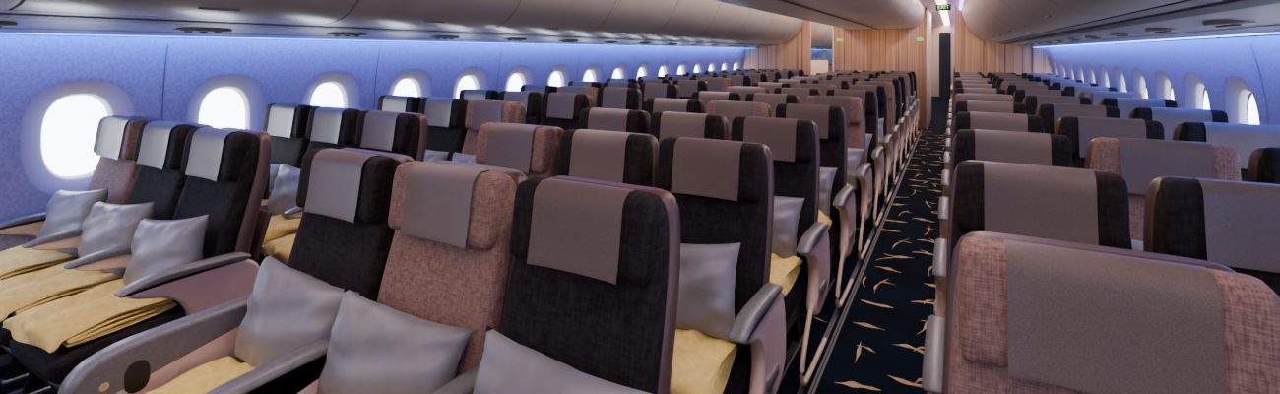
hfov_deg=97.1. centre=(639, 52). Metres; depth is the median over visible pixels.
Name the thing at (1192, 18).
panel
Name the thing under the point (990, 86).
seat
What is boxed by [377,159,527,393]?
seat
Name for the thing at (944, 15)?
light strip
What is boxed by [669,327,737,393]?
folded blanket
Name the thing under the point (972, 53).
wall
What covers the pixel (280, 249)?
folded blanket
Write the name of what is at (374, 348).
pillow
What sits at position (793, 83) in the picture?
seat
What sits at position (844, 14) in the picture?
bin
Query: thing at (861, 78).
seat
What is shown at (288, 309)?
pillow
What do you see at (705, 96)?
seat
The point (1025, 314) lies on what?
seat
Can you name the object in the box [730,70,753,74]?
seat
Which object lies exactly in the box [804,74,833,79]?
seat
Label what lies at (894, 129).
seat
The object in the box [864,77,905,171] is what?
seat
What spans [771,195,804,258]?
pillow
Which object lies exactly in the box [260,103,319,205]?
seat
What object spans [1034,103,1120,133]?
seat
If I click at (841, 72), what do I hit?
seat
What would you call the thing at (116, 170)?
seat
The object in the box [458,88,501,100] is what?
seat
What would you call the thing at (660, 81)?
seat
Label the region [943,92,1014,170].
seat
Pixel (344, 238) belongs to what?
seat
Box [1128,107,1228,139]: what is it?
seat
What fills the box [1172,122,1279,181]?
seat
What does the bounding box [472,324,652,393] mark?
pillow
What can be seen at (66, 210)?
pillow
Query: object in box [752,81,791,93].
seat
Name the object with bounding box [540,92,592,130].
seat
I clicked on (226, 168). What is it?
seat
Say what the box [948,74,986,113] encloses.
seat
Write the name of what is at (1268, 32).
tube
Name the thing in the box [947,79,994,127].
seat
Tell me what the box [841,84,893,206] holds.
seat
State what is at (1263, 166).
seat
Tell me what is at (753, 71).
seat
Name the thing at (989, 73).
seat
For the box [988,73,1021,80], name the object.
seat
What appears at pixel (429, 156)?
pillow
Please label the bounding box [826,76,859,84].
seat
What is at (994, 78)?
seat
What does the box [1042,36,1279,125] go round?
wall
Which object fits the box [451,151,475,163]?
pillow
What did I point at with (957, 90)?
seat
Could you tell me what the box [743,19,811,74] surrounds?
wall
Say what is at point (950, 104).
seat
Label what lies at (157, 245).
pillow
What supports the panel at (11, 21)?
attached to the ceiling
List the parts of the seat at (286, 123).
armrest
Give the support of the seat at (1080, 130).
on the floor
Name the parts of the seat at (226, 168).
armrest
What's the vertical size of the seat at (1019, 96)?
1.115 m
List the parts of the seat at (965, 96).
armrest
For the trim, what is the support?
on the floor
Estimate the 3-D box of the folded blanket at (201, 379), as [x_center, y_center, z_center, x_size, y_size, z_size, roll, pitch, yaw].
[-1.169,0.955,1.531,0.400,0.080,0.402,0,0,23]
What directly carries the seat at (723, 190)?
on the floor
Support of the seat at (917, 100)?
on the floor
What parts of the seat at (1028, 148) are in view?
armrest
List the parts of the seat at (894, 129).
armrest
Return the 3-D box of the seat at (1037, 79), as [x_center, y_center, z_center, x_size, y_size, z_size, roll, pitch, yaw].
[5.543,0.892,7.512,0.516,1.115,0.727,0,0,29]
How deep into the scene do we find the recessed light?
9.30 m
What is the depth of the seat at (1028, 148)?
2.33 m
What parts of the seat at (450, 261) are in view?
armrest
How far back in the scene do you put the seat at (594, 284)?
1.36 m
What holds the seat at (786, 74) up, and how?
on the floor
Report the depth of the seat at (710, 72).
10.16 m
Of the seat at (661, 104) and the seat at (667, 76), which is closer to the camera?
the seat at (661, 104)
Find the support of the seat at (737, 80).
on the floor
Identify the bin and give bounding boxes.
[0,0,832,46]
[713,0,924,29]
[961,0,1183,43]
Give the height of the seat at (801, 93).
1.115 m
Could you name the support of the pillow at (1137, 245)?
on the folded blanket
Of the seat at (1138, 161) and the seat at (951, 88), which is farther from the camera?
the seat at (951, 88)
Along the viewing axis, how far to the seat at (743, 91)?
5.48 m
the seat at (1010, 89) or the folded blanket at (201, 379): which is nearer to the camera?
the folded blanket at (201, 379)
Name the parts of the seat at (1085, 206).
armrest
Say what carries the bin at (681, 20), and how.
attached to the ceiling
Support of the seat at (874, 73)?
on the floor
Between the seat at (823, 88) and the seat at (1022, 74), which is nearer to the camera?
the seat at (823, 88)
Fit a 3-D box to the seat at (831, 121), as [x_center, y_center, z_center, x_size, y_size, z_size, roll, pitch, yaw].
[0.990,0.892,3.395,0.516,1.115,0.727,0,0,29]
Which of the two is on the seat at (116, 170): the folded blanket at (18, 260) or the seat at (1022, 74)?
the folded blanket at (18, 260)
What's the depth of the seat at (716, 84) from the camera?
7.47 m
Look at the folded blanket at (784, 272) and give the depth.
2.46 m
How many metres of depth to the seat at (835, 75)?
9.10 m
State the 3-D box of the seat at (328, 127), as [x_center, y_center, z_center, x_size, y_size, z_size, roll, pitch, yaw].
[-1.936,0.892,3.214,0.497,1.115,0.727,0,0,29]
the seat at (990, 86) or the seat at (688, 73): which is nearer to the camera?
the seat at (990, 86)
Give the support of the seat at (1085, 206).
on the floor
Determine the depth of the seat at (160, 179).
2.58 m
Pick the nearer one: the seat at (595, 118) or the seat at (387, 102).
the seat at (595, 118)
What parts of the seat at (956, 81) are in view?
armrest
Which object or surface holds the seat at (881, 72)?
on the floor
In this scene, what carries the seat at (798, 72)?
on the floor
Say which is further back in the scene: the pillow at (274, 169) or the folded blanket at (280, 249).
the pillow at (274, 169)
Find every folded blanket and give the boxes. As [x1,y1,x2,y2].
[0,245,78,280]
[0,259,123,321]
[2,278,177,352]
[144,356,256,393]
[260,233,296,264]
[262,213,301,245]
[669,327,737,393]
[769,253,803,297]
[818,209,831,230]
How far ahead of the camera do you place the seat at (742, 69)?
11.62 m
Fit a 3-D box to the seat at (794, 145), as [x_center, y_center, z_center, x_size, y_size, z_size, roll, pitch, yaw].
[0.587,0.892,2.670,0.516,1.115,0.727,0,0,29]
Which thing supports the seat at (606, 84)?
on the floor
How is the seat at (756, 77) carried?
on the floor
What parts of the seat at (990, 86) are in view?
armrest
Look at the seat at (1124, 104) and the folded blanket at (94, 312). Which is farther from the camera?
the seat at (1124, 104)
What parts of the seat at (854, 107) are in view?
armrest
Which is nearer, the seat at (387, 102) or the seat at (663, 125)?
the seat at (663, 125)
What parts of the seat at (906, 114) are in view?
armrest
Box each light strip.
[808,128,922,393]
[936,0,949,24]
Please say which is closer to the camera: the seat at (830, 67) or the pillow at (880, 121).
the pillow at (880, 121)
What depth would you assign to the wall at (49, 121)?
3.54 m
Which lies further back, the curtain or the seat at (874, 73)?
the curtain
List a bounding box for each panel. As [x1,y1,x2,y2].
[0,9,832,50]
[996,0,1279,48]
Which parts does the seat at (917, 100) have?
armrest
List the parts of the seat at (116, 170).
armrest, armrest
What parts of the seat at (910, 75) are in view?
armrest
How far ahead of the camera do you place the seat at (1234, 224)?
1.43 m
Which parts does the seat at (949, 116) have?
armrest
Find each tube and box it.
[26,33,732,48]
[1042,32,1279,47]
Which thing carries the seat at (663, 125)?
on the floor
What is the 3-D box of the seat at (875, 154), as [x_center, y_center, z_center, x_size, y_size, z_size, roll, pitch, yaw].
[1.796,0.892,4.846,0.516,1.115,0.727,0,0,29]
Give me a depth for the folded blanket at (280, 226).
3.01 m
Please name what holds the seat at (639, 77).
on the floor
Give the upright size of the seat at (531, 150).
1.115 m
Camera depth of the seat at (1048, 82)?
7.00 m
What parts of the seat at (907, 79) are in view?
armrest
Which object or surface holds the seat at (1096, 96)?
on the floor
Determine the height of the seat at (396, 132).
1.115 m
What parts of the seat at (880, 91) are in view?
armrest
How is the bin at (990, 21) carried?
attached to the ceiling
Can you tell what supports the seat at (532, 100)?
on the floor
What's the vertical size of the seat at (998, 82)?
1.115 m
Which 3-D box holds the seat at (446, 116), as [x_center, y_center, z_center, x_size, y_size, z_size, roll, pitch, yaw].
[-1.533,0.892,3.939,0.497,1.115,0.727,0,0,29]
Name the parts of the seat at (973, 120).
armrest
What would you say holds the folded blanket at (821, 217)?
on the seat at (831, 121)
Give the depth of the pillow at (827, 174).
3.34 m
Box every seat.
[0,115,166,385]
[0,120,212,393]
[9,127,272,391]
[57,147,414,393]
[256,106,368,263]
[257,110,427,266]
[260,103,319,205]
[377,94,424,113]
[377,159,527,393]
[419,97,470,160]
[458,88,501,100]
[461,99,525,154]
[475,122,564,179]
[498,90,543,125]
[499,175,680,393]
[519,84,558,93]
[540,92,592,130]
[557,85,597,107]
[557,128,659,188]
[568,80,602,88]
[578,107,650,133]
[596,86,641,110]
[602,81,639,88]
[606,77,638,83]
[637,75,667,80]
[638,78,672,84]
[639,82,679,111]
[644,97,705,116]
[648,111,729,144]
[656,136,785,393]
[663,73,691,78]
[667,75,698,81]
[672,79,708,99]
[686,71,710,76]
[691,90,743,112]
[692,73,720,79]
[700,76,732,91]
[704,70,728,74]
[705,100,771,140]
[712,72,738,77]
[721,74,752,86]
[725,85,770,101]
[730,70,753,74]
[730,116,830,390]
[735,67,756,70]
[740,72,768,83]
[745,69,767,72]
[745,92,800,118]
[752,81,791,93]
[757,71,782,82]
[769,69,794,78]
[772,78,808,87]
[773,87,822,104]
[775,103,855,308]
[782,68,804,76]
[789,76,822,83]
[795,83,836,95]
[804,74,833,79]
[805,95,872,264]
[812,79,849,89]
[816,72,842,77]
[826,70,850,74]
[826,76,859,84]
[826,88,884,231]
[828,64,832,70]
[834,69,857,73]
[836,74,867,80]
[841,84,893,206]
[846,72,874,78]
[854,80,899,187]
[855,71,880,75]
[861,69,886,73]
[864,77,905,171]
[873,75,909,161]
[879,73,913,151]
[885,71,916,141]
[890,70,919,134]
[921,159,1132,393]
[932,128,1073,318]
[938,111,1044,239]
[941,100,1026,196]
[941,231,1279,393]
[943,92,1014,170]
[945,87,1006,151]
[946,83,999,137]
[947,77,990,120]
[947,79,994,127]
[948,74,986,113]
[949,71,981,103]
[949,72,984,108]
[950,66,955,99]
[986,71,1016,77]
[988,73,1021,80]
[991,75,1027,84]
[995,77,1034,88]
[1000,80,1044,90]
[1005,84,1055,95]
[1013,88,1071,103]
[1021,72,1051,76]
[1022,95,1091,115]
[1026,74,1060,78]
[1033,76,1070,81]
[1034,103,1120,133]
[1041,78,1083,85]
[1050,81,1098,90]
[1054,116,1164,168]
[1062,85,1117,96]
[1078,90,1143,105]
[1085,136,1241,241]
[1098,97,1177,118]
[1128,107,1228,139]
[1143,176,1279,297]
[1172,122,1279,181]
[1247,146,1279,184]
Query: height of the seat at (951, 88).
1.115 m
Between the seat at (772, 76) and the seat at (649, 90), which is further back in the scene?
the seat at (772, 76)
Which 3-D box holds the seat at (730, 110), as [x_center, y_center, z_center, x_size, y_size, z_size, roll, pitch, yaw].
[0.562,0.892,3.633,0.497,1.115,0.727,0,0,29]
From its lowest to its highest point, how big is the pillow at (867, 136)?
0.345 m
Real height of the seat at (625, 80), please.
1.115 m
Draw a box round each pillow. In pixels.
[38,188,108,255]
[77,200,155,276]
[123,214,207,285]
[234,253,360,367]
[259,163,287,209]
[266,162,301,219]
[316,287,472,393]
[423,148,448,161]
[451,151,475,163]
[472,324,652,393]
[675,242,741,345]
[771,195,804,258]
[819,166,836,219]
[846,147,864,191]
[864,133,873,162]
[878,118,887,149]
[1131,239,1143,251]
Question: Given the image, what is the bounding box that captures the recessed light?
[959,0,962,9]
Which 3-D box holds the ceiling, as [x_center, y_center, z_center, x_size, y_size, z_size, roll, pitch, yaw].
[3.536,-0.600,9.018,5.500,1.100,22.800,0,0,29]
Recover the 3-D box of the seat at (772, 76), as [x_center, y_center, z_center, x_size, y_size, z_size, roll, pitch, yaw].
[2.120,0.892,9.505,0.516,1.115,0.727,0,0,29]
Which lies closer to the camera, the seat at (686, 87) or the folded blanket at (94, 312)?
the folded blanket at (94, 312)
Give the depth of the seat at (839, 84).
6.69 m
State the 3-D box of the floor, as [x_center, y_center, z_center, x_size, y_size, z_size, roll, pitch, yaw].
[3.536,1.480,9.018,5.600,0.060,22.800,0,0,29]
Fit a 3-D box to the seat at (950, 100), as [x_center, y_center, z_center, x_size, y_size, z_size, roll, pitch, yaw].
[5.479,0.892,9.446,0.549,1.115,0.727,0,0,29]
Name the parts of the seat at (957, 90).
armrest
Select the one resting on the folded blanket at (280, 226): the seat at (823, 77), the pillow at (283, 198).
the pillow at (283, 198)
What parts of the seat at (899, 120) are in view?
armrest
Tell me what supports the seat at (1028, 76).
on the floor
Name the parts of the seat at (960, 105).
armrest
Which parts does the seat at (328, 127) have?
armrest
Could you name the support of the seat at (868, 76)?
on the floor
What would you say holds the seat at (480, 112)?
on the floor
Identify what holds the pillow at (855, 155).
on the seat at (854, 107)
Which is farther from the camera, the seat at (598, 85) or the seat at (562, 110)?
the seat at (598, 85)
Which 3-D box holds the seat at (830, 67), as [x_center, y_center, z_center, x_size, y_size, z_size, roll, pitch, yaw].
[4.850,0.892,14.418,0.516,1.115,0.727,0,0,29]
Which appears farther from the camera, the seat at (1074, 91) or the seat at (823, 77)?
the seat at (823, 77)
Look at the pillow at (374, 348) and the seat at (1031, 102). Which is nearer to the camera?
the pillow at (374, 348)
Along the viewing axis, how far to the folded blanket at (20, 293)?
2.27 m
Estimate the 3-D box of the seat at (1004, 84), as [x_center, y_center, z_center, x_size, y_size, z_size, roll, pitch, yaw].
[4.309,0.892,6.298,0.497,1.115,0.727,0,0,29]
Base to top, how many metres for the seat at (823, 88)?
1.115 m
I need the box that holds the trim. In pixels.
[7,130,919,393]
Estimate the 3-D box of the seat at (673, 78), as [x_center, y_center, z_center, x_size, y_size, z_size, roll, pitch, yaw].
[0.483,0.892,7.567,0.497,1.115,0.727,0,0,29]
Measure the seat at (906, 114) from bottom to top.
1.115 m
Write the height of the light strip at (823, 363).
0.005 m
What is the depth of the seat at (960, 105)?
3.79 m
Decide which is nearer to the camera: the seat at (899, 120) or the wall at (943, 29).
the seat at (899, 120)
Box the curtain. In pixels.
[939,33,951,101]
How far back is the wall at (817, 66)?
13.91 m
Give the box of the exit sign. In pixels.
[935,3,951,10]
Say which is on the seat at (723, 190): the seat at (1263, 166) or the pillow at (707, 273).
the pillow at (707, 273)
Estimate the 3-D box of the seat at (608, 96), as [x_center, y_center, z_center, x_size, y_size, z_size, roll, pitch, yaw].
[-0.299,0.892,5.152,0.516,1.115,0.727,0,0,29]
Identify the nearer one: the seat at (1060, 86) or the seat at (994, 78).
the seat at (1060, 86)
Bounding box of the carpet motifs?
[790,130,946,390]
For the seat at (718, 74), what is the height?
1.115 m
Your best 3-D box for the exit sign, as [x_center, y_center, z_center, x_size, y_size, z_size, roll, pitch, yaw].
[5.486,-0.810,10.221,0.240,0.110,0.043,0,0,29]
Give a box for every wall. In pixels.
[0,35,823,366]
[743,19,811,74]
[811,60,828,74]
[827,24,1001,96]
[832,7,931,128]
[955,6,1050,75]
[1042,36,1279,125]
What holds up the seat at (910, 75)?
on the floor
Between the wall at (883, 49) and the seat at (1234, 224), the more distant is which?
the wall at (883, 49)
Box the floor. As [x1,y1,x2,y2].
[0,96,949,393]
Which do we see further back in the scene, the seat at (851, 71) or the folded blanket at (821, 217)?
the seat at (851, 71)
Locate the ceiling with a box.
[0,0,1279,51]
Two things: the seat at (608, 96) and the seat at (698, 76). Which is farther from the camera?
the seat at (698, 76)
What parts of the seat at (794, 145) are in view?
armrest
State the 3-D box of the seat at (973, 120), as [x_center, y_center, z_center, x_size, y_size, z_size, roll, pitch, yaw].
[1.850,0.892,2.917,0.549,1.115,0.727,0,0,29]
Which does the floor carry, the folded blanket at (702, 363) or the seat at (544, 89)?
the seat at (544, 89)
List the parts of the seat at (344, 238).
armrest, armrest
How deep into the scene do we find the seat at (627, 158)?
2.33 m
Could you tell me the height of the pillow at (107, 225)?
0.340 m
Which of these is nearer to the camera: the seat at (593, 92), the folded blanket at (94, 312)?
the folded blanket at (94, 312)
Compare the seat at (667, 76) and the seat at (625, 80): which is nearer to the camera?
the seat at (625, 80)
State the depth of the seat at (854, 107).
4.19 m
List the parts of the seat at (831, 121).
armrest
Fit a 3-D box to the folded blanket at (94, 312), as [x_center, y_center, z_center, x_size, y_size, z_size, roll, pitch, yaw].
[-2.040,0.955,2.105,0.403,0.081,0.394,0,0,25]
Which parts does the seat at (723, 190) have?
armrest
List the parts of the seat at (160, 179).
armrest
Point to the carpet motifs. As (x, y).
(849, 383)
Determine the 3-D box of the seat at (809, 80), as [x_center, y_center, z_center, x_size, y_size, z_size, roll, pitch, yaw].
[2.136,0.892,7.506,0.549,1.115,0.727,0,0,29]
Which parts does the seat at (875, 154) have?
armrest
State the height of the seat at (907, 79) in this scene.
1.115 m
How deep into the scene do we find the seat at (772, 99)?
4.52 m

